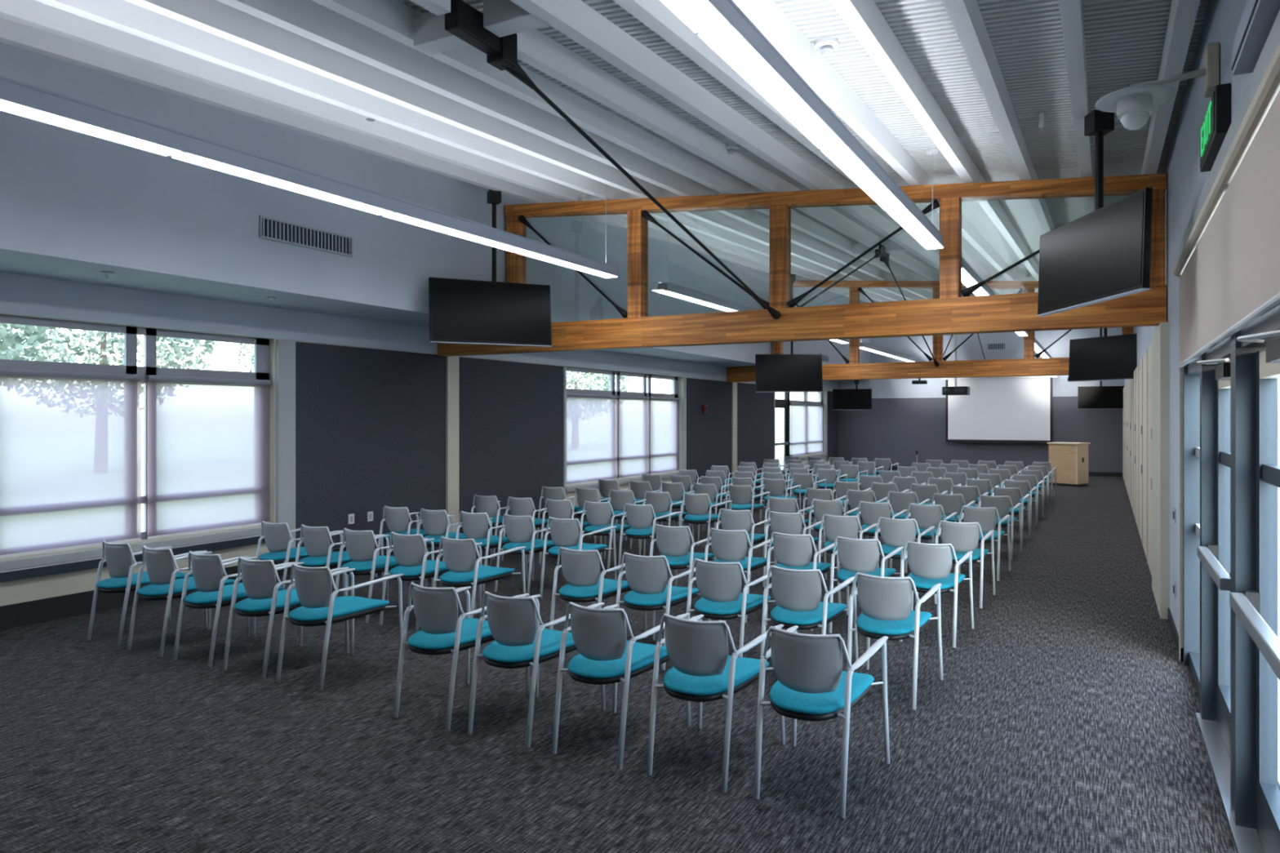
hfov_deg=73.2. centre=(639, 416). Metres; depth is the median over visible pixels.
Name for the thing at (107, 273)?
sprinkler head
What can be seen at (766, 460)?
armchair
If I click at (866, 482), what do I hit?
armchair
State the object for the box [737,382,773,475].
wall panel
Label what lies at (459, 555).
armchair
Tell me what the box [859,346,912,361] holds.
diffuser
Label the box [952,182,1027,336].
pendant light
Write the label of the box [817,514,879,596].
armchair
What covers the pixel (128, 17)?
ceiling beam
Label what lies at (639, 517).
armchair
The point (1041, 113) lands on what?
sprinkler head
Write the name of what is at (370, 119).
sprinkler head
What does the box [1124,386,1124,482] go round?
partition panel
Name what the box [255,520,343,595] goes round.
armchair
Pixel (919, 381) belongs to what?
projector
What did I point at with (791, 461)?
armchair
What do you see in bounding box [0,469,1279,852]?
floor
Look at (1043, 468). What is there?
armchair
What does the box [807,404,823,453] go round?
roller shade
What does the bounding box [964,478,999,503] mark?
armchair
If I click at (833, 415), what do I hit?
wall panel
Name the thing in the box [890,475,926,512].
armchair
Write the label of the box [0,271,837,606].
wall
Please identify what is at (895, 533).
armchair
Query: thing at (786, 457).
armchair
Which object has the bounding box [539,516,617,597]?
armchair
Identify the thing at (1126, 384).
partition panel
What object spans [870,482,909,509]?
armchair
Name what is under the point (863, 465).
armchair
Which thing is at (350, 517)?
wall outlet
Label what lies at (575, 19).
ceiling beam
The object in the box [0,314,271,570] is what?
window
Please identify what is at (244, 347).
tree
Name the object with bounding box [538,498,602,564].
armchair
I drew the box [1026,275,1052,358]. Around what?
pendant light
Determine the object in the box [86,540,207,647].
armchair
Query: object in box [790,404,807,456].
roller shade
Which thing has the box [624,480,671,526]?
armchair
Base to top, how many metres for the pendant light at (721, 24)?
0.921 m
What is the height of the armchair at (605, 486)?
0.798 m
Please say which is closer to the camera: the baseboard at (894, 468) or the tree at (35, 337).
the tree at (35, 337)
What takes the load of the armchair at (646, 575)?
on the floor
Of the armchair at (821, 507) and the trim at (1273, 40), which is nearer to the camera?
the trim at (1273, 40)
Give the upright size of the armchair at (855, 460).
0.798 m
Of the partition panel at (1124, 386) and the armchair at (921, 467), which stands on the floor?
the armchair at (921, 467)
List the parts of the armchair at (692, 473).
backrest, frame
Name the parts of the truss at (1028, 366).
post, diagonal rod, post, diagonal rod, post, diagonal rod, post, diagonal rod, post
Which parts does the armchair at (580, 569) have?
leg, backrest, frame, seat, leg, armrest, leg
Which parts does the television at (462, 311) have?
casing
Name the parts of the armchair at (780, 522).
leg, backrest, frame, seat, armrest, leg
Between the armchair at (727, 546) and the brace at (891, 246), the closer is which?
the armchair at (727, 546)
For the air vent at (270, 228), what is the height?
0.210 m
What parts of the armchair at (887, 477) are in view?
frame, backrest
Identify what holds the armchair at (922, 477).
on the floor
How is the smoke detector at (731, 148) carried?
attached to the ceiling
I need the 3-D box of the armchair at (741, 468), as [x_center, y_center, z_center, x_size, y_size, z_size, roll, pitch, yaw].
[2.266,1.403,17.672,0.529,0.798,0.742,0,0,29]
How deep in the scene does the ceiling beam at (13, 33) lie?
7.55 m
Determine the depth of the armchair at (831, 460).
21.33 m
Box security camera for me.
[1094,41,1219,130]
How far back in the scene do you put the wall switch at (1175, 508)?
6.93 m
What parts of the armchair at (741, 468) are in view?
backrest, frame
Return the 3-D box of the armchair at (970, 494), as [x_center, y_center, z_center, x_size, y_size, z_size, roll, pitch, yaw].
[4.860,1.403,12.783,0.529,0.798,0.742,0,0,28]
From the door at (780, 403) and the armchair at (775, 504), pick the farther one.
the door at (780, 403)
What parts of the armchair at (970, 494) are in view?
backrest, frame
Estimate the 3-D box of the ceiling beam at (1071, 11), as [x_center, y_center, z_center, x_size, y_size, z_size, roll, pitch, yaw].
[6.280,-2.560,11.951,0.094,1.583,32.200,0,0,28]
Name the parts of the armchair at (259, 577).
leg, backrest, frame, seat, armrest, leg, leg, armrest, leg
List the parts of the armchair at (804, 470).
leg, frame, backrest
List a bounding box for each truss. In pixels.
[437,173,1166,355]
[726,280,1133,382]
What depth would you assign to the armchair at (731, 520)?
9.31 m
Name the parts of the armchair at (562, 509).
leg, backrest, frame, seat, leg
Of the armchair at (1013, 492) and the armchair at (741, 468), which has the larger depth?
the armchair at (741, 468)
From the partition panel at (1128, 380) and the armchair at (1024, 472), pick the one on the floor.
the armchair at (1024, 472)
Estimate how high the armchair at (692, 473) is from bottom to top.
0.798 m
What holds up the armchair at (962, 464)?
on the floor
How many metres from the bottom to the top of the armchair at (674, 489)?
0.798 m
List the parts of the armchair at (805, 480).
leg, seat, backrest, frame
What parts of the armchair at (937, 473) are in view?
frame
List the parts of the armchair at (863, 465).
backrest, frame, seat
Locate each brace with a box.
[413,0,780,319]
[799,240,939,366]
[942,293,985,359]
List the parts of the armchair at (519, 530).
leg, backrest, frame, seat, leg, leg, armrest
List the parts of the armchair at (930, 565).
leg, armrest, leg, backrest, frame, seat, leg, armrest, leg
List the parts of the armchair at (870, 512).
seat, backrest, frame, leg, armrest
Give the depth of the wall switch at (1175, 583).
6.93 m
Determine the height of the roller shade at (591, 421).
1.540 m
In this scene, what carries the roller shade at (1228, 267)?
attached to the wall at (1185, 182)
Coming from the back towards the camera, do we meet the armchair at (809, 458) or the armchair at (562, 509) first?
the armchair at (809, 458)
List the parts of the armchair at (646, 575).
leg, backrest, frame, leg, seat, leg, armrest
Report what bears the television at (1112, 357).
hanging from the ceiling beam at (1071, 11)
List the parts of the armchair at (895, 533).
leg, seat, backrest, frame, leg, armrest, leg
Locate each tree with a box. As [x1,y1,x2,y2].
[0,323,56,361]
[0,324,217,409]
[236,343,253,372]
[566,371,631,391]
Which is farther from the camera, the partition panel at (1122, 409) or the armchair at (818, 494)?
the partition panel at (1122, 409)
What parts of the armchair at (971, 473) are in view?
frame, backrest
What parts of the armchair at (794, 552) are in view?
leg, backrest, frame, seat, leg, armrest, leg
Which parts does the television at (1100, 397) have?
casing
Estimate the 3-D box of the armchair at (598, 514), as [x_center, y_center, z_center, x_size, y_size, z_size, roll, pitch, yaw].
[-0.388,1.403,10.428,0.529,0.798,0.742,0,0,28]
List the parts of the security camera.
wall arm, wall plate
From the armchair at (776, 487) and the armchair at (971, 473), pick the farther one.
the armchair at (971, 473)
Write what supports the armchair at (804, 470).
on the floor
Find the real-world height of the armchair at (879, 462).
0.798 m
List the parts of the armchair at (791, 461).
backrest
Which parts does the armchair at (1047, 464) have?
backrest, frame, leg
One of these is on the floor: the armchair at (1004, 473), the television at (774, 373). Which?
the armchair at (1004, 473)
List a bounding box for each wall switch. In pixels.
[1173,507,1176,523]
[1173,581,1176,597]
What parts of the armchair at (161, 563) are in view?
leg, backrest, frame, leg, armrest, seat, leg, armrest, leg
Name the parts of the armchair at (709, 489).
backrest, frame, leg, seat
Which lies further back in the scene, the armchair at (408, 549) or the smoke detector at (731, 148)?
the smoke detector at (731, 148)
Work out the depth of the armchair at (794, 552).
7.42 m
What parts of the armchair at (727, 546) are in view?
leg, backrest, frame, seat, leg, armrest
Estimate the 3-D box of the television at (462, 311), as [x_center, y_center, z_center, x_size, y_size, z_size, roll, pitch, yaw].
[-1.817,-1.796,10.311,1.460,1.898,0.424,0,0,-25]
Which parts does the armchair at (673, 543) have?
leg, backrest, frame, leg, seat, leg, armrest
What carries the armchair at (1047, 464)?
on the floor
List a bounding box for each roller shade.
[0,375,141,555]
[146,379,269,537]
[566,396,617,484]
[618,398,648,477]
[649,399,679,474]
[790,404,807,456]
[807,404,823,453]
[1173,41,1279,368]
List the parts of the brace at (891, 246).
tie rod, hub plate, tie rod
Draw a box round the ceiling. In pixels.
[311,0,1209,294]
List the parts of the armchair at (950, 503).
backrest, frame, seat, armrest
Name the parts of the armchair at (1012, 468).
backrest, frame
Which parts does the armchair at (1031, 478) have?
backrest, frame, seat, leg, leg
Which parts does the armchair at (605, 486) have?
backrest, frame, seat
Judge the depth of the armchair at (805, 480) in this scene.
15.27 m
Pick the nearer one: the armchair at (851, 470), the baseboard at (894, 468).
the armchair at (851, 470)
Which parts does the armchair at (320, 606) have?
leg, backrest, frame, armrest, leg, seat, leg, armrest, leg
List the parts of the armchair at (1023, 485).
backrest, frame, seat, leg, leg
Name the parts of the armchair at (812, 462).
backrest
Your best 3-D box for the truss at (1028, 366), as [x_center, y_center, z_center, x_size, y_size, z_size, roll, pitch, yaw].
[5.988,-2.056,19.158,8.670,2.411,0.200,0,0,28]
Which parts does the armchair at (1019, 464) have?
backrest, frame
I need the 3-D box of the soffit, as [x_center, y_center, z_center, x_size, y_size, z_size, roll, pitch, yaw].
[-0.396,-1.295,15.561,1.400,0.150,32.200,0,0,28]
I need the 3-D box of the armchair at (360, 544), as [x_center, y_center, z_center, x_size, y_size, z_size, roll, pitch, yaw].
[-2.393,1.403,7.901,0.529,0.798,0.742,0,0,28]
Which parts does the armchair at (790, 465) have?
frame, backrest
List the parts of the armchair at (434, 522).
leg, backrest, frame, seat, leg, leg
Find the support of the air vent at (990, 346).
in the wall at (894, 428)
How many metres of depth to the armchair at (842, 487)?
13.36 m
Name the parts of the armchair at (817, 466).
backrest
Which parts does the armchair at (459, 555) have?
leg, backrest, frame, leg, seat, leg, armrest, leg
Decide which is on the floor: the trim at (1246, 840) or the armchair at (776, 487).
the armchair at (776, 487)
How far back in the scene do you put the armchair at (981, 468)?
18.18 m
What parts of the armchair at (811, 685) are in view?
leg, armrest, leg, backrest, frame, seat, leg, armrest, leg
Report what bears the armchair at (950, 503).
on the floor
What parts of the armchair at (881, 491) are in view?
backrest, frame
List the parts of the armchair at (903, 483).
backrest, frame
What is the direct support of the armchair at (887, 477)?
on the floor
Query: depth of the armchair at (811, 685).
4.03 m
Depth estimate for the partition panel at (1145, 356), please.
10.96 m
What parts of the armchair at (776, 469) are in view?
backrest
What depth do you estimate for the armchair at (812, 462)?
19.92 m
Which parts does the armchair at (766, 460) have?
backrest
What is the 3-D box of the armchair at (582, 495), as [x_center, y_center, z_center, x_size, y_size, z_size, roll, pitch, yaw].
[-0.631,1.403,12.324,0.529,0.798,0.742,0,0,29]
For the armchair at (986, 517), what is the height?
0.798 m
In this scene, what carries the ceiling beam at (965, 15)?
attached to the ceiling
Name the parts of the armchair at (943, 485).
backrest, frame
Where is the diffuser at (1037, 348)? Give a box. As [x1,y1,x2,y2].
[1034,342,1048,358]
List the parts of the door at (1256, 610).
closer arm, rail, rail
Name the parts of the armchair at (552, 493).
leg, backrest, frame, seat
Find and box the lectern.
[1047,441,1090,486]
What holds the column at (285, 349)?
attached to the wall at (20, 294)
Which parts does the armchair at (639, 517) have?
leg, backrest, frame, seat, leg, leg, armrest, leg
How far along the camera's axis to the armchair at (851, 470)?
17.98 m
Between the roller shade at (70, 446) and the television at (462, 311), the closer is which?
the roller shade at (70, 446)
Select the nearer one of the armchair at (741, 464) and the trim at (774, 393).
the armchair at (741, 464)
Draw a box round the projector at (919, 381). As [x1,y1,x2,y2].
[911,377,927,384]
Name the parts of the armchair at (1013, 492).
backrest, frame, seat, leg, leg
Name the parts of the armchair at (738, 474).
backrest, frame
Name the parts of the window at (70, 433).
sill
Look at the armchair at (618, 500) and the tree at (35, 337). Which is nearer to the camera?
the armchair at (618, 500)
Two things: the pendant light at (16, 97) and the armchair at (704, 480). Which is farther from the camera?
the armchair at (704, 480)
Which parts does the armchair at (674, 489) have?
backrest, frame, seat, leg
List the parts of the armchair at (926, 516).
leg, backrest, frame, seat, armrest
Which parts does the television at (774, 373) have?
casing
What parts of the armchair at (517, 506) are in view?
leg, backrest, frame, leg, seat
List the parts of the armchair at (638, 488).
seat, backrest, frame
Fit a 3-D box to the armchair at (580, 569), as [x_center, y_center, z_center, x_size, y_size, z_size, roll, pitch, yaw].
[-0.344,1.403,6.789,0.529,0.798,0.742,0,0,29]
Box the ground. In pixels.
[141,434,784,532]
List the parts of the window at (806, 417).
sill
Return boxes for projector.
[911,377,927,384]
[942,334,969,395]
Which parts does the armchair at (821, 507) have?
leg, seat, leg, backrest, frame, armrest, leg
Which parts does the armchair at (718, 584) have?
leg, backrest, frame, seat, leg, armrest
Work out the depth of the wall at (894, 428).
28.20 m
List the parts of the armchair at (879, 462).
backrest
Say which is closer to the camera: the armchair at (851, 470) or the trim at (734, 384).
the armchair at (851, 470)
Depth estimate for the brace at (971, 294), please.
23.28 m
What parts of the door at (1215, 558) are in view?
closer arm, rail, rail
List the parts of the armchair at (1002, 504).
backrest, frame, seat, leg, armrest, leg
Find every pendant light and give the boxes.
[0,75,618,278]
[657,281,848,343]
[660,0,944,249]
[859,335,928,361]
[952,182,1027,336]
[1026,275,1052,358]
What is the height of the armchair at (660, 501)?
0.798 m
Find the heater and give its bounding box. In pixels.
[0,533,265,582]
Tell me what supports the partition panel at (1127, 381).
attached to the wall at (1185, 182)
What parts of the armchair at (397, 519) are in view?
leg, backrest, frame, seat, leg, leg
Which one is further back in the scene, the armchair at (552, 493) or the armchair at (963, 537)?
the armchair at (552, 493)
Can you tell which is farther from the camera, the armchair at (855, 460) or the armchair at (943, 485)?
the armchair at (855, 460)
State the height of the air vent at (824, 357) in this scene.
0.210 m
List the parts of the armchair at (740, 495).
leg, backrest, frame, seat, leg, armrest, leg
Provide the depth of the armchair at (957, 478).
15.46 m
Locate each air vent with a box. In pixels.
[258,214,352,257]
[819,353,828,362]
[987,343,1004,349]
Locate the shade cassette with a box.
[1231,0,1279,75]
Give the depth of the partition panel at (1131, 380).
16.23 m
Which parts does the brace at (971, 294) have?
tie rod, tie rod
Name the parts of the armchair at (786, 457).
backrest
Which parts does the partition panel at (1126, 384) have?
panel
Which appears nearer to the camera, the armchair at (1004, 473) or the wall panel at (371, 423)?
the wall panel at (371, 423)
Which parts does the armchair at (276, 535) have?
leg, backrest, frame, armrest, leg, seat, armrest, leg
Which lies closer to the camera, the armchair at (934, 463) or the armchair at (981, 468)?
the armchair at (981, 468)
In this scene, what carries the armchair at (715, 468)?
on the floor
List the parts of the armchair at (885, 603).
leg, armrest, leg, backrest, frame, seat, leg, armrest, leg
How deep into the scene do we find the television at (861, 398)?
28.39 m
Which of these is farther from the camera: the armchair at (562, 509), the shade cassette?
the armchair at (562, 509)
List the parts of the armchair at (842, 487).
frame, backrest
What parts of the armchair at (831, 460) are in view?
backrest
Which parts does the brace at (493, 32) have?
hub plate, tie rod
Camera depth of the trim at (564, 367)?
14.74 m
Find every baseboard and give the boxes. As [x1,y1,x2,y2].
[0,467,811,630]
[875,466,1122,476]
[1167,608,1182,662]
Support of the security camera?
attached to the wall at (1185, 182)
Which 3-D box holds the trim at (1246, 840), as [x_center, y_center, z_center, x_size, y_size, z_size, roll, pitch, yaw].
[2.691,1.794,3.757,0.200,0.012,3.170,0,0,28]
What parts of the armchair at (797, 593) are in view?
leg, backrest, frame, seat, leg, armrest, leg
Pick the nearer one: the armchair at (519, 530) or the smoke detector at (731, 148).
the smoke detector at (731, 148)
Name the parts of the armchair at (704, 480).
backrest, frame, leg, seat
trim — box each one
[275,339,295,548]
[445,355,458,532]
[563,366,566,499]
[681,377,686,470]
[731,382,737,477]
[773,392,775,459]
[825,391,827,464]
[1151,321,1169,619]
[1177,9,1279,259]
[1178,275,1182,662]
[1195,712,1264,852]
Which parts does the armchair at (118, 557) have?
leg, backrest, frame, leg, armrest, seat, leg, armrest, leg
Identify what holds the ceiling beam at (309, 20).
attached to the ceiling
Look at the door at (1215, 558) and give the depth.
4.93 m
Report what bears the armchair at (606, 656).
on the floor
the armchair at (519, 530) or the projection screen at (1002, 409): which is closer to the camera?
the armchair at (519, 530)
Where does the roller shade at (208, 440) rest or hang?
attached to the window at (70, 433)
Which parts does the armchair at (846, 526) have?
leg, seat, backrest, frame, leg, armrest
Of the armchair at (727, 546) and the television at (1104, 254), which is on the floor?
the armchair at (727, 546)
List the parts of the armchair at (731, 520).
backrest, frame, leg, seat, armrest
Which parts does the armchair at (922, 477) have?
backrest, frame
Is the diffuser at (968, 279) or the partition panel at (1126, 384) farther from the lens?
the partition panel at (1126, 384)
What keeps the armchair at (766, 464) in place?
on the floor
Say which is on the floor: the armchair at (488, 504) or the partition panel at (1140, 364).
the armchair at (488, 504)
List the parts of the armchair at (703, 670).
leg, armrest, backrest, frame, leg, seat, leg, armrest, leg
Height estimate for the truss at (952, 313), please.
1.964 m
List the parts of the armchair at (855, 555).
leg, leg, backrest, frame, seat, leg, armrest, leg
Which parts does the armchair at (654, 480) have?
backrest, frame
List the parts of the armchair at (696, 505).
leg, backrest, frame, leg, seat, leg, armrest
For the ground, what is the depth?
42.08 m
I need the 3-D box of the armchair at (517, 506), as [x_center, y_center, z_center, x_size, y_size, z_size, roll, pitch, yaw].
[-1.380,1.403,10.972,0.529,0.798,0.742,0,0,28]
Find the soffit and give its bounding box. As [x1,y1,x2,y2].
[0,248,870,381]
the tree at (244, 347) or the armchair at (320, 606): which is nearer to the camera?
the armchair at (320, 606)
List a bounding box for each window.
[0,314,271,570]
[565,366,679,491]
[789,391,826,459]
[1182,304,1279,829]
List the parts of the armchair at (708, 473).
backrest, frame, leg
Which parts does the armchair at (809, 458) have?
backrest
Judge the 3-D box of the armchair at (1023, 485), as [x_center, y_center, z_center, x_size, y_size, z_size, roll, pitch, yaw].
[6.084,1.403,13.856,0.529,0.798,0.742,0,0,29]
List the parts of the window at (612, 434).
sill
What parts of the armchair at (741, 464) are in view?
backrest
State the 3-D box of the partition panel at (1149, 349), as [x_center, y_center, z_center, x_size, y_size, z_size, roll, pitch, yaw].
[5.817,0.480,9.769,0.058,2.600,1.480,0,0,28]
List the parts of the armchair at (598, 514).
leg, backrest, frame, leg, seat, leg, leg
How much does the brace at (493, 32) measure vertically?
1.371 m
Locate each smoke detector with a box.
[725,143,738,154]
[813,37,839,54]
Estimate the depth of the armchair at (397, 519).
9.60 m
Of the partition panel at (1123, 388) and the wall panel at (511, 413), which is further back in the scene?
the partition panel at (1123, 388)
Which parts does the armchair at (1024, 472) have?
backrest, frame, leg, leg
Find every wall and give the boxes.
[0,41,871,381]
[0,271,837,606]
[837,327,1124,472]
[1124,0,1252,634]
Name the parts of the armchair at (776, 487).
leg, backrest, frame, seat, armrest, leg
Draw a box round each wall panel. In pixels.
[295,342,445,548]
[458,356,563,527]
[686,377,731,483]
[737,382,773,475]
[827,391,838,462]
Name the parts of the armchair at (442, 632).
leg, backrest, frame, armrest, seat, leg, leg, armrest, leg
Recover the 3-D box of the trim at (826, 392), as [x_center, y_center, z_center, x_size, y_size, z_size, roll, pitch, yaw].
[6.198,0.365,28.650,0.050,2.450,0.090,0,0,28]
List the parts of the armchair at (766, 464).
backrest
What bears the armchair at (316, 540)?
on the floor
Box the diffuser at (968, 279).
[961,268,1026,336]
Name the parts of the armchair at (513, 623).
leg, armrest, backrest, frame, seat, leg, leg, armrest, leg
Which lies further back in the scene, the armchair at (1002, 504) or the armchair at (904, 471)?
the armchair at (904, 471)
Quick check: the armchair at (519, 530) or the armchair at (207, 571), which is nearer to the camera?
the armchair at (207, 571)
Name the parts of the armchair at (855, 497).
leg, seat, backrest, frame, armrest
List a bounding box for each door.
[775,392,789,475]
[1196,358,1230,758]
[1229,329,1279,852]
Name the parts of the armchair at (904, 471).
frame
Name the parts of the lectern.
panel, panel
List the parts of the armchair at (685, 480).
backrest, frame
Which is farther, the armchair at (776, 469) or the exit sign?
the armchair at (776, 469)
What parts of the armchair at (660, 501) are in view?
backrest, frame, seat, leg, armrest, leg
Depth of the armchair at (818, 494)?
12.08 m
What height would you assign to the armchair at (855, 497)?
0.798 m
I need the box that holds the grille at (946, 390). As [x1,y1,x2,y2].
[944,388,964,392]
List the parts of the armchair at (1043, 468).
backrest, frame, leg, leg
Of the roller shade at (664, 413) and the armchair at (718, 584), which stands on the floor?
the armchair at (718, 584)
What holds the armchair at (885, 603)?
on the floor
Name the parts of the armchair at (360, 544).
leg, backrest, frame, armrest, seat, leg, leg, armrest, leg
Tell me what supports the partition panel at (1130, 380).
attached to the wall at (1185, 182)
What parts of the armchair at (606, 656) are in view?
leg, armrest, backrest, frame, leg, seat, leg, armrest, leg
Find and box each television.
[428,189,551,346]
[755,274,822,392]
[832,379,871,409]
[1036,109,1152,316]
[1067,328,1137,382]
[1077,328,1124,408]
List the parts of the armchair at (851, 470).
backrest, frame, seat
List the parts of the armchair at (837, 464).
backrest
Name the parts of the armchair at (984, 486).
backrest, frame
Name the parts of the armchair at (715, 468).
backrest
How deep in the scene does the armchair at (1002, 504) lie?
10.94 m
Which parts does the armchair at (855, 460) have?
backrest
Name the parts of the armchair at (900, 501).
seat, backrest, frame, armrest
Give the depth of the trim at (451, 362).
12.20 m
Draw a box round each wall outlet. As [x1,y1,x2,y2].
[347,513,354,524]
[367,511,373,521]
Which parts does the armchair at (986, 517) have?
leg, backrest, frame, seat, leg, armrest, leg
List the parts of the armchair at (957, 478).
backrest, frame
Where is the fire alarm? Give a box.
[702,404,707,413]
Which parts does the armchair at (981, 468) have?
backrest, frame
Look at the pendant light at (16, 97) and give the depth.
5.78 m
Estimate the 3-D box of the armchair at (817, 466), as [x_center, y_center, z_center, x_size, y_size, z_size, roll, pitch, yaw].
[3.987,1.403,18.503,0.529,0.798,0.742,0,0,28]
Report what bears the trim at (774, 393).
attached to the wall at (20, 294)
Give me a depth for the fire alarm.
19.81 m
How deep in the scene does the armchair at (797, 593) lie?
5.71 m
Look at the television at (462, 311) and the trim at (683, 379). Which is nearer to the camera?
the television at (462, 311)
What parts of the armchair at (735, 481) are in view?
backrest, frame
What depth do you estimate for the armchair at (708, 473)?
16.05 m
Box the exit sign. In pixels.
[1200,83,1231,172]
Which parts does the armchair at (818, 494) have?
leg, backrest, frame, seat, armrest, leg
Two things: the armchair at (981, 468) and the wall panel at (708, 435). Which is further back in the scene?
the wall panel at (708, 435)
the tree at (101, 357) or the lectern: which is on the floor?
the lectern
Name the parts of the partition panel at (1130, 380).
panel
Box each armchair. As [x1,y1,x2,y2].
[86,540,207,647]
[126,545,249,657]
[173,551,297,667]
[222,556,349,678]
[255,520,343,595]
[275,563,404,691]
[295,524,384,595]
[334,528,427,623]
[374,505,450,577]
[378,532,475,631]
[393,582,529,729]
[411,508,488,586]
[433,536,525,617]
[455,511,528,591]
[466,591,605,747]
[471,494,509,559]
[493,513,556,596]
[501,496,547,563]
[536,485,591,538]
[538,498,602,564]
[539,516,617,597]
[549,546,647,639]
[551,601,691,769]
[571,487,624,543]
[578,500,640,569]
[596,479,634,524]
[607,488,657,549]
[615,552,711,671]
[617,502,681,572]
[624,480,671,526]
[640,473,679,511]
[640,490,693,550]
[646,613,785,792]
[649,524,715,613]
[657,481,703,530]
[666,475,708,521]
[675,469,706,511]
[680,492,732,553]
[686,558,775,657]
[688,483,733,530]
[699,475,732,524]
[702,527,777,622]
[705,470,735,508]
[711,465,735,500]
[714,508,774,582]
[724,484,770,534]
[728,476,768,508]
[731,471,768,511]
[736,466,764,503]
[739,462,764,494]
[753,625,889,818]
[759,478,801,527]
[760,466,794,496]
[760,471,797,512]
[760,564,858,669]
[761,462,791,482]
[762,458,790,488]
[762,497,817,557]
[762,511,826,586]
[765,531,840,631]
[783,456,808,471]
[784,459,812,491]
[785,462,815,498]
[786,467,820,507]
[790,472,826,519]
[801,488,848,537]
[805,456,831,472]
[807,459,835,493]
[808,498,861,568]
[811,463,841,495]
[814,468,848,499]
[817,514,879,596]
[827,457,852,473]
[828,536,904,633]
[831,460,858,478]
[831,480,871,533]
[837,464,867,498]
[844,488,888,538]
[846,572,942,710]
[850,457,875,478]
[856,461,884,490]
[856,501,907,568]
[857,475,893,498]
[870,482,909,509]
[872,457,898,474]
[874,516,934,602]
[878,470,910,492]
[886,491,929,543]
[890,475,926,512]
[897,466,917,476]
[898,540,973,648]
[904,502,957,573]
[909,483,947,505]
[911,462,930,471]
[911,471,942,484]
[925,459,943,467]
[925,466,946,478]
[927,477,961,514]
[929,493,975,543]
[933,520,995,608]
[939,462,959,472]
[943,471,974,493]
[950,484,988,512]
[951,459,968,472]
[955,467,978,504]
[958,506,1011,581]
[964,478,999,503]
[967,463,989,479]
[975,472,1008,504]
[976,494,1022,559]
[977,460,998,473]
[987,468,1013,487]
[991,486,1030,544]
[996,464,1022,484]
[1000,480,1037,532]
[1004,461,1029,491]
[1010,474,1044,517]
[1019,469,1048,512]
[1026,465,1053,505]
[1031,462,1057,497]
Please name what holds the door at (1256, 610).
attached to the door frame at (1199, 381)
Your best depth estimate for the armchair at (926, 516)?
9.86 m
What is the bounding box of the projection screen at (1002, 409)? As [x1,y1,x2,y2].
[941,375,1057,443]
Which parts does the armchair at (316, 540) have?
leg, backrest, frame, armrest, seat, leg, leg, armrest, leg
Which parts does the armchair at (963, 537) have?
leg, armrest, backrest, frame, seat, leg, armrest, leg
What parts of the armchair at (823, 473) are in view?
seat, backrest, frame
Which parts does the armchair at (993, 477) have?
backrest, frame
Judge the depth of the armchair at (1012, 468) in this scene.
17.90 m
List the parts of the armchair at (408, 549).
leg, backrest, frame, armrest, seat, leg, leg, armrest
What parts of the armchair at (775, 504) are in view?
leg, backrest, frame, seat, armrest, leg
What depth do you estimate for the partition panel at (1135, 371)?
14.89 m
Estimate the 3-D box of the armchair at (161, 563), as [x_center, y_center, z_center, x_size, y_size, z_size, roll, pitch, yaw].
[-3.598,1.403,6.854,0.529,0.798,0.742,0,0,29]
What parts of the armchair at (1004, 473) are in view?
backrest, frame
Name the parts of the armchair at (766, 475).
backrest, frame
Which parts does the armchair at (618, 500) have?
seat, backrest, frame, leg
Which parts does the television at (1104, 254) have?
casing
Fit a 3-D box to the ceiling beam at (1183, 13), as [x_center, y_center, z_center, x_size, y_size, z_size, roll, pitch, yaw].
[6.742,-2.518,11.702,0.094,1.583,32.200,0,0,28]
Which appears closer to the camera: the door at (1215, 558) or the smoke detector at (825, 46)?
the door at (1215, 558)
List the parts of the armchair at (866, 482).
backrest, frame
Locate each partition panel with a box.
[1122,408,1123,477]
[1123,387,1124,479]
[1124,383,1126,488]
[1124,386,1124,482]
[1126,381,1128,493]
[1128,379,1129,499]
[1129,379,1131,506]
[1131,379,1133,511]
[1133,368,1136,522]
[1136,364,1138,530]
[1138,356,1142,546]
[1142,349,1147,563]
[1147,343,1151,575]
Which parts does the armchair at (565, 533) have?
leg, backrest, frame, seat, leg, armrest, leg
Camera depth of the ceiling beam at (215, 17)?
6.80 m
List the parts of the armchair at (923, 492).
frame, backrest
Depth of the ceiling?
6.28 m
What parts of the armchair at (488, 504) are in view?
backrest, frame, seat, leg, leg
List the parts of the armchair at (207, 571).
leg, backrest, frame, leg, armrest, seat, leg, armrest, leg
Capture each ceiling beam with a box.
[0,0,894,302]
[0,17,879,302]
[35,0,910,301]
[124,0,926,300]
[217,0,933,298]
[311,0,933,293]
[408,0,970,297]
[509,0,939,270]
[613,0,1012,294]
[732,0,1023,293]
[829,0,1039,280]
[942,0,1054,233]
[1058,0,1094,214]
[1141,0,1199,174]
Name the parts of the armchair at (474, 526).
leg, backrest, frame, leg, leg, seat, armrest, leg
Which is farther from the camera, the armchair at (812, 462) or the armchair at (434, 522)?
the armchair at (812, 462)
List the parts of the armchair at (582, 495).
leg, backrest, frame, seat, leg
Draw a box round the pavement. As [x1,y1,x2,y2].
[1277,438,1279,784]
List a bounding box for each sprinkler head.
[100,271,114,280]
[266,296,276,304]
[365,117,375,121]
[1034,111,1048,133]

